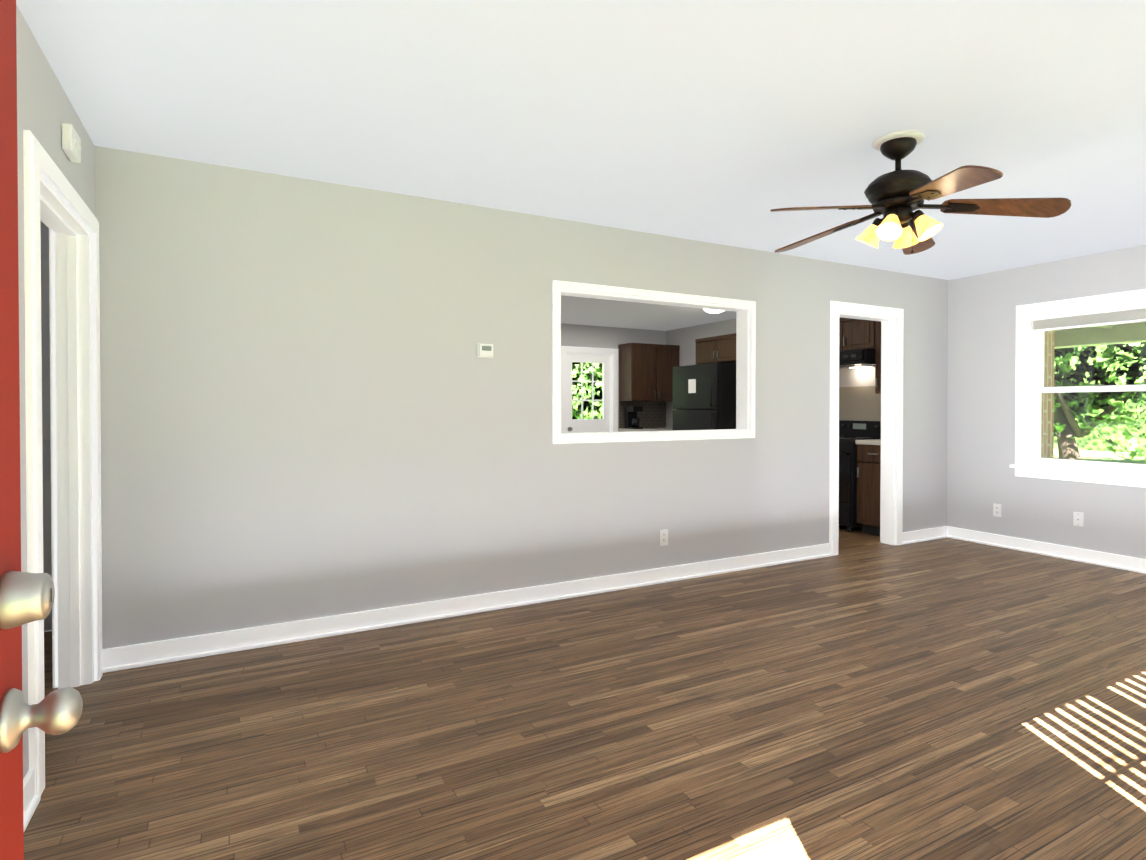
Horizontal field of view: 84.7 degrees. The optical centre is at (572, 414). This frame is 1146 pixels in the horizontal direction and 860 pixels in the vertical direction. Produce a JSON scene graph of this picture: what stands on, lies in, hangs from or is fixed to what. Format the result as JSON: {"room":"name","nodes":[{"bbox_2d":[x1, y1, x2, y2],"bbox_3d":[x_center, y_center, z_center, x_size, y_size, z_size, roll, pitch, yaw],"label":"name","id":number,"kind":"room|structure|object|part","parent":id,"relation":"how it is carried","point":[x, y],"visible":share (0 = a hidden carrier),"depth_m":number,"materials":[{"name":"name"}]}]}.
{"room":"living room","nodes":[
{"label":"living room","id":0,"kind":"room"},
{"bbox_2d":[40,220,48,260],"bbox_3d":[-3.103,-0.025,3.426,1.100,2.440,0.120,0,1,-28],"label":"wall","id":1,"kind":"structure","parent":0,"point":[44,231],"depth_m":3.45,"materials":[{"name":"beige paint"}]},
{"bbox_2d":[41,260,51,630],"bbox_3d":[-3.052,0.176,3.320,0.790,2.020,0.110,0,1,-28],"label":"closet door","id":2,"kind":"structure","parent":1,"relation":"in","point":[46,437],"depth_m":3.42,"materials":[{"name":"grey paint"}]},
{"bbox_2d":[16,4,94,778],"bbox_3d":[-1.374,-0.002,1.213,0.120,2.440,3.790,0,1,-28],"label":"wall","id":3,"kind":"structure","parent":0,"point":[45,109],"depth_m":2.02,"materials":[{"name":"beige paint"}]},
{"bbox_2d":[23,769,40,830],"bbox_3d":[-1.109,1.169,0.886,0.030,0.105,2.442,0,1,-28],"label":"baseboard","id":4,"kind":"structure","parent":3,"relation":"attached to","point":[30,801],"depth_m":1.90,"materials":[{"name":"white paint"}]},
{"bbox_2d":[61,123,80,162],"bbox_3d":[-1.934,-1.045,2.428,0.039,0.100,0.150,0,1,-28],"label":"door chime","id":5,"kind":"object","parent":3,"relation":"attached to","point":[71,142],"visible":0.98,"depth_m":2.37,"materials":[{"name":"white plastic"}]},
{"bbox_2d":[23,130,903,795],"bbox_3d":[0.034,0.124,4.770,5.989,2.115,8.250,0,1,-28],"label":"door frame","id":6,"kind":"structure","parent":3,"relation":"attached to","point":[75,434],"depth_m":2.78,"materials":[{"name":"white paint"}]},
{"bbox_2d":[94,146,947,648],"bbox_3d":[0.593,-0.035,4.471,6.650,2.440,0.120,0,1,-28],"label":"wall","id":7,"kind":"structure","parent":0,"point":[312,404],"depth_m":3.55,"materials":[{"name":"beige paint"}]},
{"bbox_2d":[102,543,831,672],"bbox_3d":[-0.031,1.136,4.066,4.915,0.105,0.030,0,1,-28],"label":"baseboard","id":8,"kind":"structure","parent":7,"relation":"attached to","point":[201,646],"depth_m":3.60,"materials":[{"name":"white paint"}]},
{"bbox_2d":[477,343,492,357],"bbox_3d":[-0.524,-0.383,3.790,0.100,0.084,0.028,0,1,-28],"label":"thermostat","id":9,"kind":"object","parent":7,"relation":"attached to","point":[484,350],"visible":0.96,"depth_m":3.78,"materials":[{"name":"white plastic"}]},
{"bbox_2d":[660,529,667,545],"bbox_3d":[0.642,0.870,4.433,0.070,0.114,0.008,0,1,-28],"label":"electrical outlet","id":10,"kind":"object","parent":7,"relation":"attached to","point":[663,537],"visible":1,"depth_m":4.43,"materials":[{"name":"white plastic"}]},
{"bbox_2d":[902,526,946,544],"bbox_3d":[3.245,1.119,5.805,0.645,0.105,0.030,0,1,-28],"label":"baseboard","id":11,"kind":"structure","parent":7,"relation":"attached to","point":[922,535],"depth_m":5.80,"materials":[{"name":"white paint"}]},
{"bbox_2d":[16,0,1145,330],"bbox_3d":[0.030,-1.327,4.612,8.000,0.140,8.500,0,1,-28],"label":"ceiling","id":12,"kind":"structure","parent":0,"point":[728,122],"depth_m":2.52,"materials":[{"name":"white paint"}]},
{"bbox_2d":[704,309,723,312],"bbox_3d":[1.659,-1.234,7.346,0.330,0.102,0.330,0,1,-28],"label":"kitchen ceiling light","id":13,"kind":"object","parent":12,"relation":"attached to","point":[712,311],"visible":0.23,"depth_m":7.29,"materials":[{"name":"white glass"}]},
{"bbox_2d":[770,130,1070,254],"bbox_3d":[1.436,-0.980,2.862,1.229,0.518,1.216,0,1,-28],"label":"fan","id":14,"kind":"object","parent":12,"relation":"hanging from","point":[897,197],"visible":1,"depth_m":2.75,"materials":[{"name":"brown wood"}]},
{"bbox_2d":[24,525,1145,859],"bbox_3d":[0.030,1.243,4.638,8.000,0.120,8.500,0,1,-28],"label":"floor","id":15,"kind":"structure","parent":0,"point":[860,695],"depth_m":2.40,"materials":[{"name":"brown wood"}]},
{"bbox_2d":[618,428,672,431],"bbox_3d":[1.223,0.676,9.425,0.891,0.914,0.645,0,1,-28],"label":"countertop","id":16,"kind":"structure","parent":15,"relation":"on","point":[649,429],"depth_m":9.16,"materials":[{"name":"beige stone"}]},
{"bbox_2d":[625,406,642,428],"bbox_3d":[0.908,0.051,9.412,0.170,0.334,0.240,0,1,-28],"label":"coffee maker","id":17,"kind":"object","parent":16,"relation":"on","point":[631,420],"visible":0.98,"depth_m":9.35,"materials":[{"name":"black plastic"}]},
{"bbox_2d":[673,362,735,429],"bbox_3d":[1.860,0.250,8.316,0.781,1.789,0.900,0,1,-28],"label":"refrigerator","id":18,"kind":"object","parent":15,"relation":"on","point":[704,396],"visible":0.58,"depth_m":7.95,"materials":[{"name":"black metal"}]},
{"bbox_2d":[839,420,880,531],"bbox_3d":[2.814,0.617,6.608,0.721,1.089,0.760,0,1,-28],"label":"range","id":19,"kind":"object","parent":15,"relation":"on","point":[851,432],"visible":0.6,"depth_m":6.21,"materials":[{"name":"black metal"}]},
{"bbox_2d":[855,443,880,535],"bbox_3d":[3.129,0.730,6.119,0.623,0.874,0.392,0,1,-28],"label":"base cabinet","id":20,"kind":"object","parent":15,"relation":"on","point":[868,479],"depth_m":6.03,"materials":[{"name":"brown wood"}]},
{"bbox_2d":[855,439,880,442],"bbox_3d":[3.126,0.273,6.113,0.630,0.040,0.392,0,1,-28],"label":"countertop","id":21,"kind":"structure","parent":20,"relation":"on","point":[870,440],"depth_m":6.04,"materials":[{"name":"beige stone"}]},
{"bbox_2d":[561,324,665,431],"bbox_3d":[-0.999,-0.079,8.749,5.450,2.440,0.250,0,1,-28],"label":"wall","id":22,"kind":"structure","parent":0,"point":[573,335],"depth_m":9.40,"materials":[{"name":"beige paint"}]},
{"bbox_2d":[566,354,609,432],"bbox_3d":[0.231,0.126,9.282,0.756,1.996,0.113,0,1,-28],"label":"door","id":23,"kind":"structure","parent":22,"relation":"in","point":[587,425],"depth_m":9.30,"materials":[{"name":"white paint"}]},
{"bbox_2d":[619,401,665,428],"bbox_3d":[1.080,0.009,9.709,0.871,0.415,0.003,0,1,-28],"label":"tile backsplash","id":24,"kind":"structure","parent":22,"relation":"attached to","point":[653,415],"depth_m":9.76,"materials":[{"name":"brown tile"}]},
{"bbox_2d":[618,343,679,400],"bbox_3d":[1.162,-0.622,9.532,0.886,0.850,0.375,0,1,-28],"label":"upper cabinet","id":25,"kind":"object","parent":22,"relation":"attached to","point":[645,372],"visible":0.98,"depth_m":9.36,"materials":[{"name":"brown wood"}]},
{"bbox_2d":[666,245,1145,558],"bbox_3d":[3.550,0.099,6.495,0.470,3.030,8.500,0,1,-28],"label":"wall","id":26,"kind":"structure","parent":0,"point":[982,478],"depth_m":5.54,"materials":[{"name":"beige paint"}]},
{"bbox_2d":[695,333,735,364],"bbox_3d":[2.057,-0.861,8.410,0.355,0.350,0.900,0,1,-28],"label":"upper cabinet","id":27,"kind":"object","parent":26,"relation":"attached to","point":[722,348],"depth_m":8.34,"materials":[{"name":"brown wood"}]},
{"bbox_2d":[839,317,870,350],"bbox_3d":[2.976,-0.839,6.679,0.355,0.358,0.760,0,1,-28],"label":"upper cabinet","id":28,"kind":"object","parent":26,"relation":"attached to","point":[854,334],"depth_m":6.47,"materials":[{"name":"brown wood"}]},
{"bbox_2d":[839,349,874,368],"bbox_3d":[2.908,-0.575,6.646,0.508,0.156,0.752,0,1,-28],"label":"range hood","id":29,"kind":"object","parent":26,"relation":"attached to","point":[860,358],"visible":0.58,"depth_m":6.31,"materials":[{"name":"black metal"}]},
{"bbox_2d":[839,386,880,420],"bbox_3d":[2.964,-0.030,7.093,0.002,0.545,2.270,0,1,-28],"label":"tile backsplash","id":30,"kind":"structure","parent":26,"relation":"attached to","point":[861,403],"depth_m":6.82,"materials":[{"name":"beige tile"}]},
{"bbox_2d":[871,320,880,393],"bbox_3d":[3.248,-0.608,6.169,0.355,0.810,0.392,0,1,-28],"label":"upper cabinet","id":31,"kind":"object","parent":26,"relation":"attached to","point":[875,325],"depth_m":6.24,"materials":[{"name":"brown wood"}]},
{"bbox_2d":[993,503,1001,516],"bbox_3d":[3.768,0.853,5.582,0.008,0.114,0.070,0,1,-28],"label":"electrical outlet","id":32,"kind":"object","parent":26,"relation":"attached to","point":[997,510],"visible":1,"depth_m":5.58,"materials":[{"name":"white plastic"}]},
{"bbox_2d":[947,526,1145,573],"bbox_3d":[4.361,1.132,4.445,0.030,0.105,3.480,0,1,-28],"label":"baseboard","id":33,"kind":"structure","parent":26,"relation":"attached to","point":[1128,563],"depth_m":5.19,"materials":[{"name":"white paint"}]},
{"bbox_2d":[1009,289,1145,487],"bbox_3d":[4.147,-0.193,4.957,0.195,1.475,1.200,0,1,-28],"label":"window","id":34,"kind":"structure","parent":26,"relation":"in","point":[1025,363],"depth_m":5.21,"materials":[{"name":"white paint"}]},
{"bbox_2d":[1032,304,1145,402],"bbox_3d":[4.132,-0.319,4.948,0.040,1.000,0.922,0,1,-28],"label":"window blind","id":35,"kind":"object","parent":34,"relation":"attached to","point":[1118,315],"visible":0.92,"depth_m":4.98,"materials":[{"name":"white paint"}]},
{"bbox_3d":[4.180,-0.201,4.975,0.090,1.240,0.930,0,1,-28],"label":"window sash","id":36,"kind":"part","parent":34,"relation":"part of","materials":[{"name":"white wood"}]},
{"bbox_2d":[1073,512,1083,526],"bbox_3d":[4.051,0.844,5.040,0.016,0.114,0.070,0,1,-28],"label":"electrical outlet","id":37,"kind":"object","parent":26,"relation":"attached to","point":[1078,518],"visible":1,"depth_m":5.04,"materials":[{"name":"white plastic"}]},
{"label":"outside","id":38,"kind":"structure","parent":0,"visible":0},
{"bbox_2d":[1054,449,1145,463],"bbox_3d":[2.558,1.629,9.947,75.000,0.100,75.000,0,1,-28],"label":"ground","id":39,"kind":"structure","parent":38,"point":[1089,455],"depth_m":21.20,"materials":[{"name":"green plant"}]},
{"bbox_2d":[572,362,601,418],"bbox_3d":[0.804,-0.967,17.849,4.893,4.982,4.781,0,1,-28],"label":"tree","id":40,"kind":"object","parent":39,"relation":"on","point":[576,387],"depth_m":16.61,"materials":[{"name":"green plant"}]},
{"bbox_2d":[1054,342,1145,461],"bbox_3d":[9.076,-0.851,11.191,4.472,4.913,5.055,0,1,-28],"label":"tree","id":41,"kind":"object","parent":39,"relation":"on","point":[1093,361],"depth_m":10.67,"materials":[{"name":"green plant"}]},
{"bbox_2d":[1054,403,1145,452],"bbox_3d":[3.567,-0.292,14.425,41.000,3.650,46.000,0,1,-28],"label":"bush","id":42,"kind":"object","parent":39,"relation":"on","point":[1092,438],"depth_m":23.98,"materials":[{"name":"green plant"}]},
{"bbox_3d":[2.340,0.153,1.182,6.650,3.030,0.250,0,1,-28],"label":"wall","id":43,"kind":"structure","parent":0,"visible":0},
{"bbox_2d":[0,0,82,859],"bbox_3d":[-0.478,0.212,0.353,0.183,2.006,0.922,0,1,-28],"label":"entry door","id":44,"kind":"structure","parent":43,"relation":"in","point":[26,597],"depth_m":0.72,"materials":[{"name":"paint"}]},
{"bbox_3d":[6.140,0.158,8.154,0.300,2.058,7.300,0,1,-28],"label":"porch column","id":45,"kind":"structure","parent":0,"visible":0},
{"bbox_2d":[1054,322,1145,348],"bbox_3d":[5.322,-1.030,6.858,3.448,0.340,9.000,0,1,-28],"label":"porch ceiling","id":46,"kind":"structure","parent":45,"relation":"on","point":[1107,336],"depth_m":7.73,"materials":[{"name":"paint"}]}
]}

